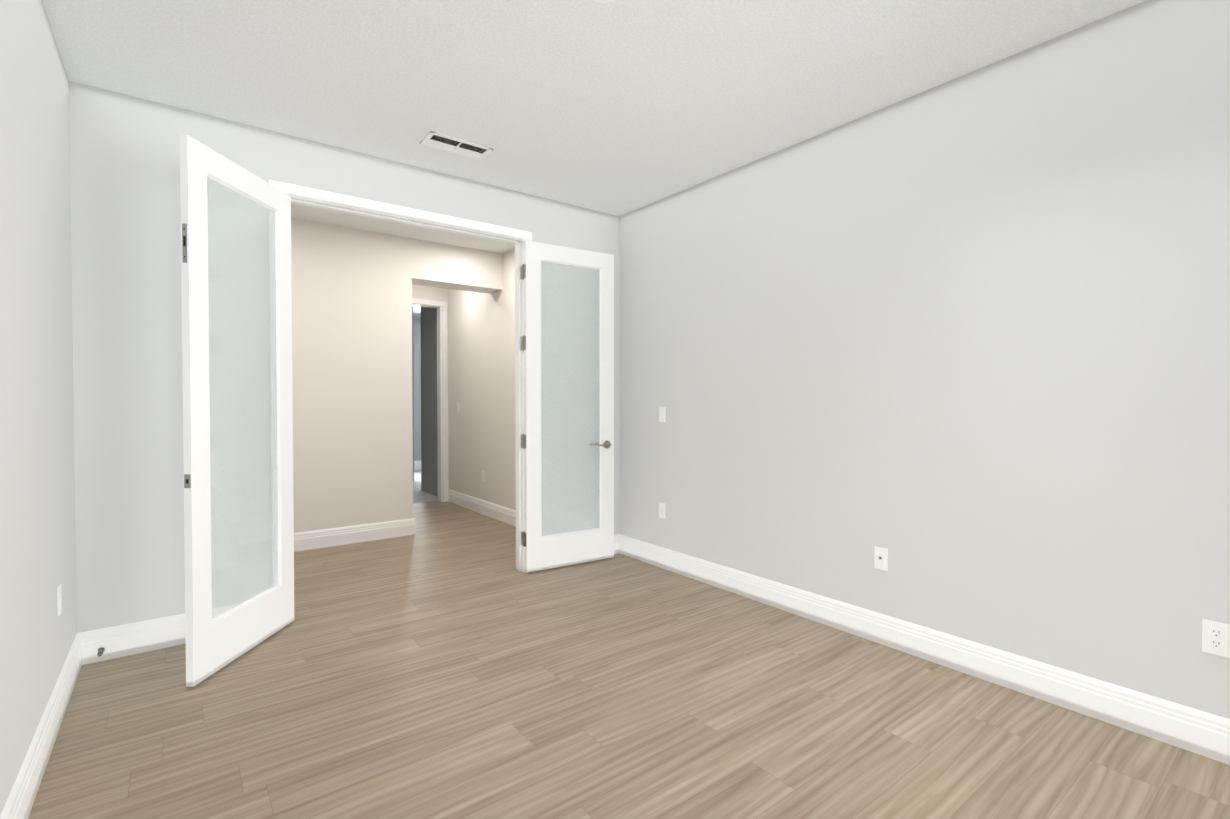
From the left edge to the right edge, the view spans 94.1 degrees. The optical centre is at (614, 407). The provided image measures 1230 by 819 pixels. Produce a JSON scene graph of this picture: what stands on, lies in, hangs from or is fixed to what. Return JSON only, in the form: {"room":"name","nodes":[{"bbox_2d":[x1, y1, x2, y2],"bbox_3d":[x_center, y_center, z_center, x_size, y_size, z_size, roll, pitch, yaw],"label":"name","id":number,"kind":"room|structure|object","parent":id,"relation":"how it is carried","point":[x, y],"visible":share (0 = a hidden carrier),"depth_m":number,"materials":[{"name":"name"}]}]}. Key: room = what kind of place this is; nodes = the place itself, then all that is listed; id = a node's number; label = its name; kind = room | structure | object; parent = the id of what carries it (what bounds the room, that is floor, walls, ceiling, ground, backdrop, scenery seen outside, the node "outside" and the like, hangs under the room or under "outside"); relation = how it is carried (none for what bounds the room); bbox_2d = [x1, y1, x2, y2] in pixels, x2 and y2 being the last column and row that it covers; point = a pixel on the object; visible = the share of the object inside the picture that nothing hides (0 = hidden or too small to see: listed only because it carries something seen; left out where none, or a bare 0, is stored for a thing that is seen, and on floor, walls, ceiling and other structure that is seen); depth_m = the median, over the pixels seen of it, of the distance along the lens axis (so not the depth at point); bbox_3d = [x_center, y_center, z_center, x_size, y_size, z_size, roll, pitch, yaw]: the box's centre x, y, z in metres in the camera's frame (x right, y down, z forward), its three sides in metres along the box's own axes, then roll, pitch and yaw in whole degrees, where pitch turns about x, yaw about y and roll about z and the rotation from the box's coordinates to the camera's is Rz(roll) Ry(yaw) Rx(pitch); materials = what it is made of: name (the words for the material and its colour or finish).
{"room":"empty room","nodes":[
{"label":"empty room","id":0,"kind":"room"},
{"bbox_2d":[0,0,76,815],"bbox_3d":[-1.327,-0.130,0.996,0.120,2.790,4.540,-1,1,-38],"label":"wall","id":1,"kind":"structure","parent":0,"point":[37,535],"depth_m":1.96,"materials":[{"name":"grey paint"}]},
{"bbox_2d":[0,631,87,818],"bbox_3d":[-1.272,1.186,1.058,0.017,0.155,4.300,-1,1,-38],"label":"baseboard","id":2,"kind":"structure","parent":1,"relation":"attached to","point":[19,803],"depth_m":2.00,"materials":[{"name":"white wood"}]},
{"bbox_2d":[57,583,61,615],"bbox_3d":[-2.273,0.784,2.346,0.008,0.116,0.072,-1,1,-38],"label":"outlet","id":3,"kind":"object","parent":1,"relation":"attached to","point":[59,597],"visible":1,"depth_m":2.33,"materials":[{"name":"white plastic"}]},
{"bbox_2d":[69,81,618,632],"bbox_3d":[-2.034,-0.165,3.242,5.130,2.790,0.124,-1,1,-38],"label":"wall","id":4,"kind":"structure","parent":0,"point":[127,329],"depth_m":2.95,"materials":[{"name":"grey paint"}]},
{"bbox_2d":[88,603,239,663],"bbox_3d":[-2.251,1.156,3.007,0.782,0.155,0.017,-1,1,-38],"label":"baseboard","id":5,"kind":"structure","parent":4,"relation":"attached to","point":[123,640],"depth_m":2.88,"materials":[{"name":"white wood"}]},
{"bbox_2d":[97,647,104,656],"bbox_3d":[-2.489,1.183,2.772,0.026,0.026,0.068,-1,1,-38],"label":"doorstop","id":6,"kind":"object","parent":5,"relation":"attached to","point":[100,651],"visible":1,"depth_m":2.77,"materials":[{"name":"grey metal"}]},
{"bbox_2d":[180,135,293,686],"bbox_3d":[-1.874,0.015,2.890,0.052,2.418,0.773,0,1,1],"label":"leaf","id":7,"kind":"object","parent":4,"relation":"attached to","point":[216,643],"visible":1,"depth_m":2.76,"materials":[{"name":"white wood"}]},
{"bbox_2d":[268,179,531,584],"bbox_3d":[-1.320,-0.034,3.791,1.672,2.511,0.156,-1,1,-38],"label":"door frame","id":8,"kind":"structure","parent":4,"relation":"attached to","point":[318,198],"depth_m":3.91,"materials":[{"name":"white wood"}]},
{"bbox_2d":[522,240,613,572],"bbox_3d":[-0.335,-0.008,4.388,0.777,2.418,0.145,-1,1,-33],"label":"leaf","id":9,"kind":"object","parent":4,"relation":"attached to","point":[553,550],"visible":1,"depth_m":4.36,"materials":[{"name":"white wood"}]},
{"bbox_2d":[614,534,619,553],"bbox_3d":[-0.305,1.134,4.504,0.786,0.155,0.017,-1,1,-38],"label":"baseboard","id":10,"kind":"structure","parent":4,"relation":"attached to","point":[616,537],"depth_m":4.74,"materials":[{"name":"white wood"}]},
{"bbox_2d":[291,218,502,532],"bbox_3d":[-3.574,-0.193,5.071,4.920,2.790,1.500,-1,1,-38],"label":"wall","id":11,"kind":"structure","parent":0,"point":[352,375],"depth_m":5.11,"materials":[{"name":"paint"}]},
{"bbox_2d":[294,518,414,551],"bbox_3d":[-3.477,1.138,4.209,3.997,0.155,0.017,-1,1,-38],"label":"baseboard","id":12,"kind":"structure","parent":11,"relation":"attached to","point":[315,539],"depth_m":5.09,"materials":[{"name":"white wood"}]},
{"bbox_2d":[412,306,415,480],"bbox_3d":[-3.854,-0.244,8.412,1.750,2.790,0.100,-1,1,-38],"label":"wall","id":13,"kind":"structure","parent":0,"point":[413,317],"depth_m":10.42,"materials":[{"name":"grey paint"}]},
{"bbox_2d":[416,316,419,460],"bbox_3d":[-4.416,-0.267,9.922,6.340,2.790,0.120,-1,1,-38],"label":"wall","id":14,"kind":"structure","parent":0,"point":[417,317],"depth_m":10.47,"materials":[{"name":"grey paint"}]},
{"bbox_2d":[414,460,420,468],"bbox_3d":[-4.374,1.051,9.888,6.100,0.155,0.017,-1,1,-38],"label":"baseboard","id":15,"kind":"structure","parent":14,"relation":"attached to","point":[417,464],"depth_m":10.46,"materials":[{"name":"white"}]},
{"bbox_2d":[413,469,437,502],"bbox_3d":[-3.426,1.170,8.656,6.100,0.054,3.730,-1,1,-38],"label":"floor","id":16,"kind":"structure","parent":0,"point":[419,496],"depth_m":7.75,"materials":[{"name":"grey tile"}]},
{"bbox_2d":[412,284,448,496],"bbox_3d":[-2.537,-0.221,6.889,1.060,2.790,0.120,-1,1,-38],"label":"wall","id":17,"kind":"structure","parent":0,"point":[429,293],"depth_m":7.07,"materials":[{"name":"paint"}]},
{"bbox_2d":[412,298,447,501],"bbox_3d":[-2.482,-0.072,6.923,0.907,2.491,0.138,-1,1,-38],"label":"door frame","id":18,"kind":"structure","parent":17,"relation":"attached to","point":[442,347],"depth_m":7.12,"materials":[{"name":"white wood"}]},
{"bbox_2d":[420,249,515,510],"bbox_3d":[-1.405,-0.213,6.385,0.120,2.790,4.100,-1,1,-38],"label":"wall","id":19,"kind":"structure","parent":0,"point":[481,337],"depth_m":6.51,"materials":[{"name":"paint"}]},
{"bbox_2d":[457,403,459,412],"bbox_3d":[-1.896,0.004,6.919,0.012,0.116,0.072,-1,1,-38],"label":"light switch","id":20,"kind":"object","parent":19,"relation":"attached to","point":[458,407],"visible":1,"depth_m":6.91,"materials":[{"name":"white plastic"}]},
{"bbox_2d":[448,489,515,526],"bbox_3d":[-1.148,1.111,5.960,0.017,0.155,3.080,-1,1,-38],"label":"baseboard","id":21,"kind":"structure","parent":19,"relation":"attached to","point":[506,515],"depth_m":6.35,"materials":[{"name":"white wood"}]},
{"bbox_2d":[482,470,484,480],"bbox_3d":[-1.472,0.755,6.381,0.008,0.116,0.072,-1,1,-38],"label":"outlet","id":22,"kind":"object","parent":19,"relation":"attached to","point":[483,475],"visible":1,"depth_m":6.37,"materials":[{"name":"white plastic"}]},
{"bbox_2d":[42,0,1145,316],"bbox_3d":[-1.740,-1.627,5.027,7.800,0.080,11.470,-1,1,-38],"label":"ceiling","id":23,"kind":"structure","parent":0,"point":[618,107],"depth_m":2.63,"materials":[{"name":"white paint"}]},
{"bbox_2d":[420,131,492,159],"bbox_3d":[-0.942,-1.559,3.415,0.380,0.007,0.185,-1,1,-38],"label":"ceiling vent","id":24,"kind":"object","parent":23,"relation":"in","point":[453,145],"visible":1,"depth_m":3.41,"materials":[{"name":"white plastic"}]},
{"bbox_2d":[593,0,613,2],"bbox_3d":[-0.043,-1.522,2.076,0.138,0.040,0.138,-1,1,-38],"label":"smoke detector","id":25,"kind":"object","parent":23,"relation":"attached to","point":[603,1],"visible":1,"depth_m":2.12,"materials":[{"name":"white plastic"}]},
{"bbox_2d":[28,501,1229,818],"bbox_3d":[-1.475,1.260,2.922,5.600,0.050,7.740,-1,1,-38],"label":"floor","id":26,"kind":"structure","parent":0,"point":[448,661],"depth_m":2.28,"materials":[{"name":"brown wood"}]},
{"bbox_2d":[619,0,1229,718],"bbox_3d":[1.395,-0.162,3.089,0.120,2.790,4.540,-1,1,-38],"label":"wall","id":27,"kind":"structure","parent":0,"point":[959,348],"depth_m":2.62,"materials":[{"name":"grey paint"}]},
{"bbox_2d":[659,502,665,518],"bbox_3d":[0.356,0.778,4.349,0.008,0.116,0.072,-1,1,-38],"label":"outlet","id":28,"kind":"object","parent":27,"relation":"attached to","point":[662,510],"visible":1,"depth_m":4.34,"materials":[{"name":"white plastic"}]},
{"bbox_2d":[659,407,665,421],"bbox_3d":[0.355,0.048,4.336,0.012,0.116,0.072,-1,1,-38],"label":"light switch","id":29,"kind":"object","parent":27,"relation":"attached to","point":[662,414],"visible":1,"depth_m":4.33,"materials":[{"name":"white plastic"}]},
{"bbox_2d":[874,546,887,570],"bbox_3d":[1.389,0.789,2.998,0.018,0.116,0.072,-1,1,-38],"label":"outlet","id":30,"kind":"object","parent":27,"relation":"attached to","point":[880,558],"visible":1,"depth_m":3.00,"materials":[{"name":"white plastic"}]},
{"bbox_2d":[620,534,1229,764],"bbox_3d":[1.340,1.156,3.067,0.017,0.155,4.300,-1,1,-38],"label":"baseboard","id":31,"kind":"structure","parent":27,"relation":"attached to","point":[1204,734],"depth_m":2.61,"materials":[{"name":"white wood"}]},
{"bbox_2d":[1202,619,1229,657],"bbox_3d":[2.137,0.819,2.034,0.008,0.116,0.072,-1,1,-38],"label":"outlet","id":32,"kind":"object","parent":27,"relation":"attached to","point":[1215,638],"visible":1,"depth_m":2.03,"materials":[{"name":"white plastic"}]}
]}

